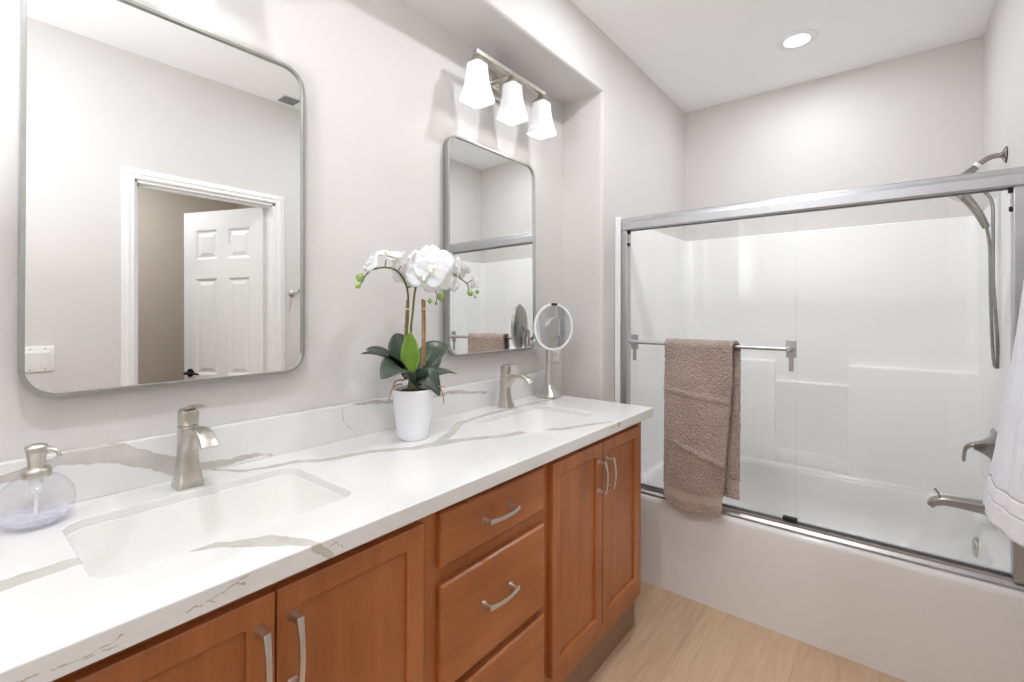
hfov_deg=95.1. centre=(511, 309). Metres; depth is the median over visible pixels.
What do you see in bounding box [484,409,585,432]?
sink
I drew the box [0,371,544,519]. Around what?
backsplash
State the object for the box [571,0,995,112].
ceiling
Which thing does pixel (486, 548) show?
vanity cabinet
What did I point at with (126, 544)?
sink
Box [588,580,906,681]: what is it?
floor
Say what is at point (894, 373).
tub surround
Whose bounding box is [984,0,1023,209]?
wall
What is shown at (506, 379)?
faucet
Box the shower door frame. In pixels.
[621,166,1023,591]
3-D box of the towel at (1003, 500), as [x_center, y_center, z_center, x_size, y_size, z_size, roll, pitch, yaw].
[1.531,0.219,1.414,0.161,0.948,0.244,0,0,39]
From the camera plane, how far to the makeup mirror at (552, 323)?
2.21 m
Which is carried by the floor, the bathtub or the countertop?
the bathtub
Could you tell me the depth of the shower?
1.95 m
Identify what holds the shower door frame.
attached to the wall at (1004, 32)
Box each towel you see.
[663,338,740,517]
[982,280,1023,547]
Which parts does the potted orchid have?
flower, stem, flower, flower, flower, flower, pot, crown, flower, flower, flower, flower, flower, stem, flower, flower, flower, flower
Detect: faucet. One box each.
[171,404,218,490]
[498,362,533,408]
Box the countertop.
[0,371,652,681]
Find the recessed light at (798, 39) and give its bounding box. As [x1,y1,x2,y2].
[776,29,818,50]
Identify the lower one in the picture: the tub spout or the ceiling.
the tub spout
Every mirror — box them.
[17,0,304,396]
[443,135,535,356]
[533,303,572,398]
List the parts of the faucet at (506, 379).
handle, lever, spout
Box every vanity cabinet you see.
[52,516,427,681]
[427,465,543,681]
[543,422,640,681]
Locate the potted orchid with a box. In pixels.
[355,244,478,440]
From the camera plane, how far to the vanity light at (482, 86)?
1.96 m
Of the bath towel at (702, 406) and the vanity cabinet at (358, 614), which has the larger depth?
the bath towel at (702, 406)
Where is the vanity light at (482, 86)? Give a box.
[458,48,556,140]
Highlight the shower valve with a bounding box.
[962,428,996,461]
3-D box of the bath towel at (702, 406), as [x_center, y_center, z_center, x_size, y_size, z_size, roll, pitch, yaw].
[0.867,0.537,2.158,0.336,0.804,0.080,0,0,39]
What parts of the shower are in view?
handle, shower arm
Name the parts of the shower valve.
lever, handle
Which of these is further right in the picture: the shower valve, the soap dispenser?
the shower valve
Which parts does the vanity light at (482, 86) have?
lamp shade, arm, lamp shade, lamp shade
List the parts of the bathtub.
overflow plate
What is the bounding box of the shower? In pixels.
[948,146,1007,368]
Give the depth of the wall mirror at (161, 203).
1.09 m
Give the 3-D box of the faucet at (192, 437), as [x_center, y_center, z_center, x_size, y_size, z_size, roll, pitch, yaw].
[-0.720,0.314,1.067,0.174,0.197,0.056,0,0,39]
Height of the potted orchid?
0.628 m
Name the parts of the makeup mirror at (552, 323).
magnifier glass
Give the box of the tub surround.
[615,190,1010,558]
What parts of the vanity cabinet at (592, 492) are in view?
door, handle, handle, door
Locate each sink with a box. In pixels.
[66,474,345,577]
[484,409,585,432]
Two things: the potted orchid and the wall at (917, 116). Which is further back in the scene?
the wall at (917, 116)
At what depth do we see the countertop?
1.00 m
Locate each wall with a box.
[0,0,684,461]
[685,36,983,240]
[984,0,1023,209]
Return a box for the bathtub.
[641,455,1023,681]
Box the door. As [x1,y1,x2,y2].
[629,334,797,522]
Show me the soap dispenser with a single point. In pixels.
(37, 469)
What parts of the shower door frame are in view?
post, header rail, post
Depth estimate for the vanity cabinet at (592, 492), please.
1.65 m
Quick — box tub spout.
[927,488,984,514]
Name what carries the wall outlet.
attached to the wall at (383, 80)
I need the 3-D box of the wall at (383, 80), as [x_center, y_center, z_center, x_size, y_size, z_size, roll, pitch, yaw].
[-0.438,-0.024,1.536,0.364,2.757,4.845,0,0,39]
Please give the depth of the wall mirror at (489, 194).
2.02 m
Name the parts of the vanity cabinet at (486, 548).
drawer, drawer, drawer, handle, handle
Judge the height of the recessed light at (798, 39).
0.007 m
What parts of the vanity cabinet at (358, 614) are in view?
door, handle, handle, door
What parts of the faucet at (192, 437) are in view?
handle, lever, spout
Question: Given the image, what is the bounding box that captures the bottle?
[0,472,75,531]
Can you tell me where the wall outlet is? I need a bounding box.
[553,350,558,362]
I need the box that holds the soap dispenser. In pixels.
[0,443,75,531]

